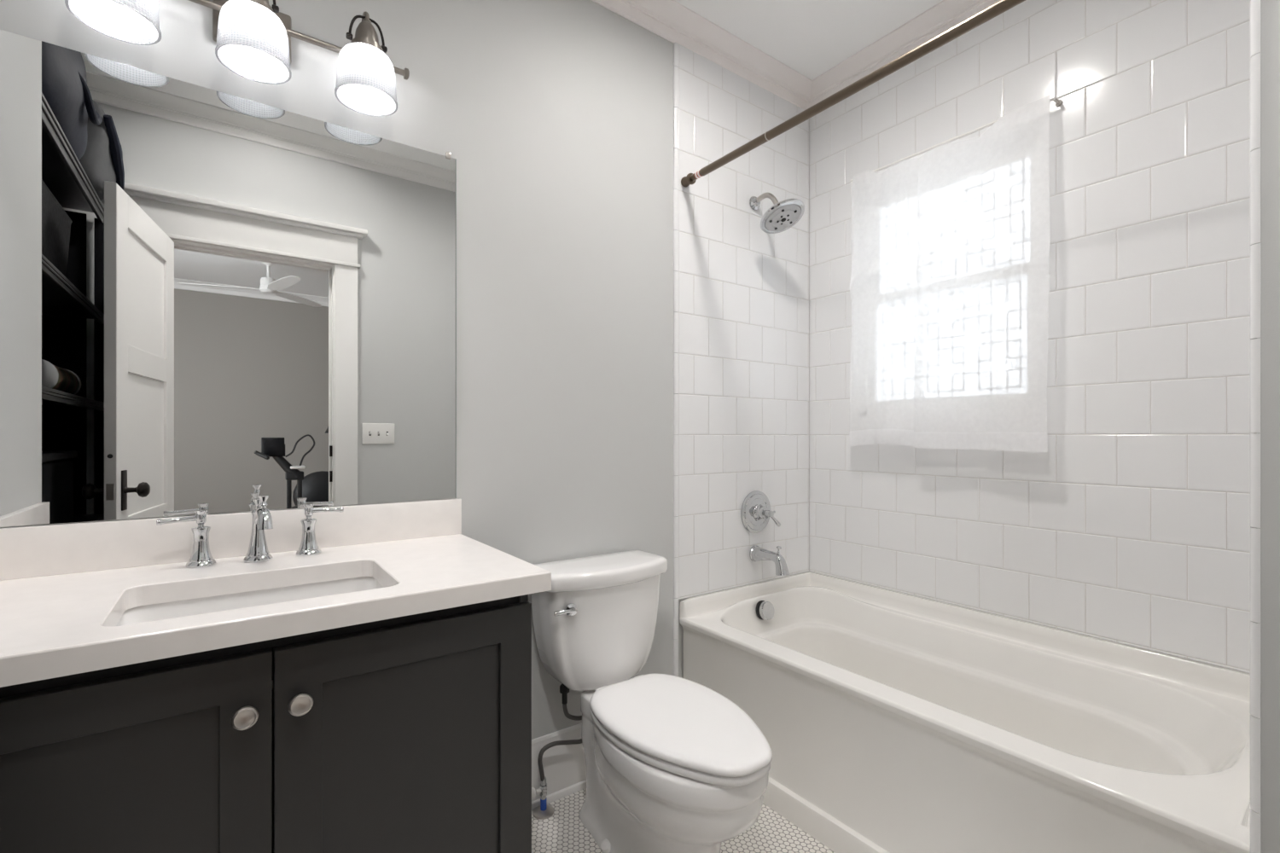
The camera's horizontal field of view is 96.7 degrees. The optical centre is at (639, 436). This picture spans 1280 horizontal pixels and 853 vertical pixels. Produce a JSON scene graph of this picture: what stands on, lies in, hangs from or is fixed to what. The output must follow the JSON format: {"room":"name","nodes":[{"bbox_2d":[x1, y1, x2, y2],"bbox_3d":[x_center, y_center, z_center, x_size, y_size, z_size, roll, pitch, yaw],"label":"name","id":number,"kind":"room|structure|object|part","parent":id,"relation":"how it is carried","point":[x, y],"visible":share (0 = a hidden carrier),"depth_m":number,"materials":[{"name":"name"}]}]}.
{"room":"bathroom","nodes":[
{"label":"bathroom","id":0,"kind":"room"},
{"bbox_2d":[0,0,807,739],"bbox_3d":[-0.299,-0.203,1.956,2.910,2.800,0.120,0,0,-36],"label":"wall","id":1,"kind":"structure","parent":0,"point":[555,117],"depth_m":1.86,"materials":[{"name":"grey paint"}]},
{"bbox_2d":[0,29,456,527],"bbox_3d":[-0.943,-0.326,1.409,0.978,1.022,0.010,0,0,-36],"label":"wall mirror","id":2,"kind":"object","parent":1,"relation":"attached to","point":[212,300],"visible":0.98,"depth_m":1.35,"materials":[{"name":"white mirror"}]},
{"bbox_2d":[0,498,461,581],"bbox_3d":[-0.936,0.239,1.407,0.991,0.104,0.020,0,0,-36],"label":"backsplash","id":3,"kind":"structure","parent":1,"relation":"attached to","point":[33,551],"depth_m":1.31,"materials":[{"name":"stone"}]},
{"bbox_2d":[64,0,409,116],"bbox_3d":[-0.912,-0.983,1.331,0.725,0.239,0.173,0,0,-36],"label":"vanity light","id":4,"kind":"object","parent":1,"relation":"attached to","point":[253,37],"visible":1,"depth_m":1.34,"materials":[{"name":"white glass"}]},
{"bbox_3d":[-1.092,-0.924,1.185,0.147,0.121,0.147,0,0,-36],"label":"lamp shade","id":5,"kind":"part","parent":4,"relation":"part of","materials":[{"name":"white glass"}]},
{"bbox_3d":[-0.950,-1.001,1.397,0.160,0.120,0.022,0,0,-36],"label":"plate","id":6,"kind":"part","parent":4,"relation":"part of","materials":[{"name":"white glass"}]},
{"bbox_3d":[-0.898,-0.924,1.325,0.147,0.121,0.147,0,0,-36],"label":"lamp shade","id":7,"kind":"part","parent":4,"relation":"part of","materials":[{"name":"white glass"}]},
{"bbox_3d":[-0.718,-1.043,1.487,0.016,0.120,0.064,0,0,-36],"label":"arm","id":8,"kind":"part","parent":4,"relation":"part of","materials":[{"name":"silver metal"}]},
{"bbox_3d":[-0.703,-0.924,1.466,0.147,0.121,0.147,0,0,-36],"label":"lamp shade","id":9,"kind":"part","parent":4,"relation":"part of","materials":[{"name":"white glass"}]},
{"bbox_2d":[345,14,387,52],"bbox_3d":[-0.703,-1.031,1.466,0.096,0.096,0.076,0,0,-36],"label":"socket","id":10,"kind":"object","parent":4,"relation":"attached to","point":[365,32],"depth_m":1.44,"materials":[{"name":"silver metal"}]},
{"bbox_2d":[531,723,586,810],"bbox_3d":[-0.209,1.091,1.931,0.845,0.212,0.026,0,0,-36],"label":"baseboard","id":11,"kind":"structure","parent":1,"relation":"attached to","point":[564,767],"depth_m":1.89,"materials":[{"name":"white paint"}]},
{"bbox_2d":[673,42,678,676],"bbox_3d":[0.138,-0.214,2.193,0.018,2.622,0.008,0,0,-36],"label":"trim","id":12,"kind":"structure","parent":1,"relation":"attached to","point":[675,44],"depth_m":2.19,"materials":[{"name":"white tile"}]},
{"bbox_2d":[591,0,812,110],"bbox_3d":[-0.253,-1.558,1.867,2.640,0.091,0.078,0,0,-36],"label":"trim","id":13,"kind":"structure","parent":1,"relation":"attached to","point":[669,20],"depth_m":2.27,"materials":[{"name":"white paint"}]},
{"bbox_2d":[677,44,808,599],"bbox_3d":[0.468,-0.446,2.433,0.796,2.160,0.009,0,0,-36],"label":"wall tile","id":14,"kind":"structure","parent":1,"relation":"attached to","point":[743,288],"depth_m":2.38,"materials":[{"name":"white tile"}]},
{"bbox_2d":[740,490,780,533],"bbox_3d":[0.524,0.326,2.411,0.182,0.182,0.095,0,0,-36],"label":"shower valve","id":15,"kind":"object","parent":14,"relation":"attached to","point":[756,512],"visible":1,"depth_m":2.41,"materials":[{"name":"silver metal"}]},
{"bbox_3d":[0.560,0.348,2.401,0.075,0.072,0.036,0,0,-36],"label":"lever","id":16,"kind":"part","parent":15,"relation":"part of","materials":[{"name":"silver metal"}]},
{"bbox_2d":[749,545,789,575],"bbox_3d":[0.544,0.511,2.373,0.068,0.117,0.182,0,0,-36],"label":"tub spout","id":17,"kind":"object","parent":14,"relation":"attached to","point":[756,553],"visible":1,"depth_m":2.34,"materials":[{"name":"silver metal"}]},
{"bbox_3d":[0.571,0.470,2.336,0.022,0.034,0.022,0,0,-36],"label":"diverter knob","id":18,"kind":"part","parent":17,"relation":"part of","materials":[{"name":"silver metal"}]},
{"bbox_2d":[749,192,804,233],"bbox_3d":[0.559,-0.938,2.347,0.188,0.179,0.240,0,0,-36],"label":"shower","id":19,"kind":"object","parent":14,"relation":"attached to","point":[783,215],"visible":1,"depth_m":2.31,"materials":[{"name":"silver metal"}]},
{"bbox_3d":[0.529,-0.979,2.387,0.021,0.083,0.141,0,0,-36],"label":"arm","id":20,"kind":"part","parent":19,"relation":"part of","materials":[{"name":"silver metal"}]},
{"bbox_2d":[680,0,1025,187],"bbox_3d":[0.617,-0.985,1.598,0.042,0.042,1.518,0,0,-36],"label":"shower rod","id":21,"kind":"object","parent":14,"relation":"attached to","point":[1000,7],"visible":1,"depth_m":1.57,"materials":[{"name":"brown metal"}]},
{"bbox_2d":[531,788,835,852],"bbox_3d":[0.045,1.253,0.996,3.480,0.112,2.080,0,0,-36],"label":"floor","id":22,"kind":"structure","parent":0,"point":[564,832],"depth_m":1.70,"materials":[{"name":"white tile"}]},
{"bbox_2d":[0,594,531,852],"bbox_3d":[-0.778,0.765,1.166,0.957,0.864,0.594,0,0,-36],"label":"vanity cabinet","id":23,"kind":"object","parent":22,"relation":"on","point":[410,734],"visible":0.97,"depth_m":0.97,"materials":[{"name":"grey paint"}]},
{"bbox_3d":[-0.817,0.720,0.817,0.484,0.718,0.020,0,0,-36],"label":"door","id":24,"kind":"part","parent":23,"relation":"part of","materials":[{"name":"grey paint"}]},
{"bbox_3d":[-0.638,0.452,0.918,0.037,0.037,0.026,0,0,-36],"label":"knob","id":25,"kind":"part","parent":23,"relation":"part of","materials":[{"name":"silver metal"}]},
{"bbox_3d":[-0.643,0.376,0.979,0.921,0.086,0.020,0,0,-36],"label":"rail","id":26,"kind":"part","parent":23,"relation":"part of","materials":[{"name":"black"}]},
{"bbox_2d":[0,498,551,687],"bbox_3d":[-0.767,0.259,1.173,0.991,0.144,0.599,0,0,-36],"label":"countertop","id":27,"kind":"structure","parent":23,"relation":"on","point":[66,590],"depth_m":1.17,"materials":[{"name":"stone"}]},
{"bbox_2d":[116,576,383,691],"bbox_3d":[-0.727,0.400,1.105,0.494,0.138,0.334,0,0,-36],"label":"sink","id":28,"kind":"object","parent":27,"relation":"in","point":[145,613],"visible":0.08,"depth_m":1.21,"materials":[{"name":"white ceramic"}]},
{"bbox_2d":[156,494,343,568],"bbox_3d":[-0.868,0.211,1.295,0.362,0.159,0.166,0,0,-36],"label":"faucet","id":29,"kind":"object","parent":27,"relation":"on","point":[200,556],"visible":1,"depth_m":1.30,"materials":[{"name":"silver metal"}]},
{"bbox_3d":[-1.012,0.186,1.259,0.088,0.041,0.023,0,0,-36],"label":"lever","id":30,"kind":"part","parent":29,"relation":"part of","materials":[{"name":"silver metal"}]},
{"bbox_3d":[-0.986,0.247,1.278,0.055,0.088,0.055,0,0,-36],"label":"handle","id":31,"kind":"part","parent":29,"relation":"part of","materials":[{"name":"silver metal"}]},
{"bbox_3d":[-0.893,0.231,1.331,0.057,0.120,0.057,0,0,-36],"label":"spout","id":32,"kind":"part","parent":29,"relation":"part of","materials":[{"name":"silver metal"}]},
{"bbox_3d":[-0.852,0.184,1.286,0.029,0.052,0.134,0,0,-38],"label":"spout","id":33,"kind":"part","parent":29,"relation":"part of","materials":[{"name":"silver metal"}]},
{"bbox_3d":[-0.815,0.247,1.401,0.055,0.088,0.055,0,0,-36],"label":"handle","id":34,"kind":"part","parent":29,"relation":"part of","materials":[{"name":"silver metal"}]},
{"bbox_3d":[-0.789,0.186,1.420,0.088,0.041,0.023,0,0,-36],"label":"lever","id":35,"kind":"part","parent":29,"relation":"part of","materials":[{"name":"silver metal"}]},
{"bbox_3d":[-0.575,0.452,0.964,0.037,0.037,0.026,0,0,-36],"label":"knob","id":36,"kind":"part","parent":23,"relation":"part of","materials":[{"name":"silver metal"}]},
{"bbox_3d":[-0.429,0.720,1.098,0.468,0.718,0.020,0,0,-36],"label":"door","id":37,"kind":"part","parent":23,"relation":"part of","materials":[{"name":"grey paint"}]},
{"bbox_2d":[531,783,553,820],"bbox_3d":[-0.308,1.151,1.809,0.070,0.093,0.068,0,0,6],"label":"shutoff valve","id":38,"kind":"object","parent":22,"relation":"on","point":[544,811],"visible":0.86,"depth_m":1.80,"materials":[{"name":"silver metal"}]},
{"bbox_3d":[-0.325,1.121,1.796,0.045,0.034,0.022,0,0,-36],"label":"handle","id":39,"kind":"part","parent":38,"relation":"part of","materials":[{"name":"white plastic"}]},
{"bbox_2d":[537,684,581,786],"bbox_3d":[-0.212,0.950,1.846,0.236,0.322,0.069,0,0,-36],"label":"supply hose","id":40,"kind":"object","parent":38,"relation":"attached to","point":[563,689],"visible":0.7,"depth_m":1.80,"materials":[{"name":"grey"}]},
{"bbox_2d":[531,550,772,852],"bbox_3d":[0.041,0.803,1.623,0.462,0.788,0.786,0,0,-36],"label":"toilet","id":41,"kind":"object","parent":22,"relation":"on","point":[673,765],"visible":0.99,"depth_m":1.57,"materials":[{"name":"white ceramic"}]},
{"bbox_3d":[-0.220,0.517,1.684,0.074,0.038,0.031,0,0,-26],"label":"flush lever","id":42,"kind":"part","parent":41,"relation":"part of","materials":[{"name":"silver metal"}]},
{"bbox_3d":[-0.124,0.627,1.851,0.418,0.327,0.200,0,0,-36],"label":"tank","id":43,"kind":"part","parent":41,"relation":"part of","materials":[{"name":"white ceramic"}]},
{"bbox_3d":[-0.121,0.436,1.847,0.462,0.055,0.233,0,0,-36],"label":"tank lid","id":44,"kind":"part","parent":41,"relation":"part of","materials":[{"name":"white ceramic"}]},
{"bbox_3d":[0.068,0.997,1.586,0.370,0.400,0.658,0,0,-36],"label":"bowl","id":45,"kind":"part","parent":41,"relation":"part of","materials":[{"name":"white ceramic"}]},
{"bbox_3d":[0.108,0.784,1.531,0.365,0.021,0.549,0,0,-36],"label":"seat","id":46,"kind":"part","parent":41,"relation":"part of","materials":[{"name":"white plastic"}]},
{"bbox_3d":[0.109,0.758,1.529,0.369,0.026,0.553,0,0,-36],"label":"lid","id":47,"kind":"part","parent":41,"relation":"part of","materials":[{"name":"white plastic"}]},
{"bbox_2d":[679,571,1250,852],"bbox_3d":[0.918,0.916,1.815,0.792,0.562,1.522,0,0,-36],"label":"bathtub","id":48,"kind":"object","parent":22,"relation":"on","point":[891,722],"visible":0.92,"depth_m":1.62,"materials":[{"name":"white ceramic"}]},
{"bbox_2d":[674,0,942,80],"bbox_3d":[0.045,-1.653,0.996,3.480,0.100,2.080,0,0,-36],"label":"ceiling","id":49,"kind":"structure","parent":0,"point":[811,37],"depth_m":2.21,"materials":[{"name":"white paint"}]},
{"bbox_2d":[811,571,1247,674],"bbox_3d":[1.429,-0.203,1.923,0.150,2.800,1.960,0,0,-36],"label":"wall","id":50,"kind":"structure","parent":0,"point":[811,572],"depth_m":1.87,"materials":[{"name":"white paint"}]},
{"bbox_2d":[808,0,999,107],"bbox_3d":[1.211,-1.558,2.027,0.078,0.091,1.535,0,0,-36],"label":"trim","id":51,"kind":"structure","parent":50,"relation":"attached to","point":[945,14],"depth_m":2.28,"materials":[{"name":"white paint"}]},
{"bbox_2d":[808,0,1253,674],"bbox_3d":[1.241,-0.446,2.050,0.009,2.160,1.521,0,0,-36],"label":"wall tile","id":52,"kind":"structure","parent":50,"relation":"attached to","point":[1131,528],"depth_m":1.79,"materials":[{"name":"white tile"}]},
{"bbox_2d":[850,96,1063,182],"bbox_3d":[1.136,-1.088,2.141,0.053,0.020,0.748,0,0,-36],"label":"curtain rod","id":53,"kind":"object","parent":52,"relation":"attached to","point":[1058,102],"visible":0.71,"depth_m":2.11,"materials":[{"name":"white plastic"}]},
{"bbox_2d":[849,157,919,446],"bbox_3d":[0.986,-0.528,2.284,0.029,1.144,0.319,0,0,-37],"label":"sheer curtain","id":54,"kind":"object","parent":53,"relation":"hanging from","point":[883,286],"visible":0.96,"depth_m":2.29,"materials":[{"name":"white fabric"}]},
{"bbox_2d":[913,94,1050,452],"bbox_3d":[1.184,-0.524,1.998,0.044,1.152,0.438,0,0,-36],"label":"sheer curtain","id":55,"kind":"object","parent":53,"relation":"hanging from","point":[982,271],"visible":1,"depth_m":1.98,"materials":[{"name":"white fabric"}]},
{"bbox_2d":[1256,0,1279,852],"bbox_3d":[1.449,-0.203,1.064,0.826,2.800,0.305,0,0,-36],"label":"wall","id":56,"kind":"structure","parent":0,"point":[1270,52],"depth_m":0.93,"materials":[{"name":"glossy white ceramic tile"},{"name":"pale grout"}]},
{"bbox_2d":[1250,0,1261,852],"bbox_3d":[1.031,-0.214,0.953,0.023,2.623,0.014,0,0,-36],"label":"trim","id":57,"kind":"structure","parent":56,"relation":"attached to","point":[1255,5],"depth_m":0.95,"materials":[{"name":"white tile"}]}
]}

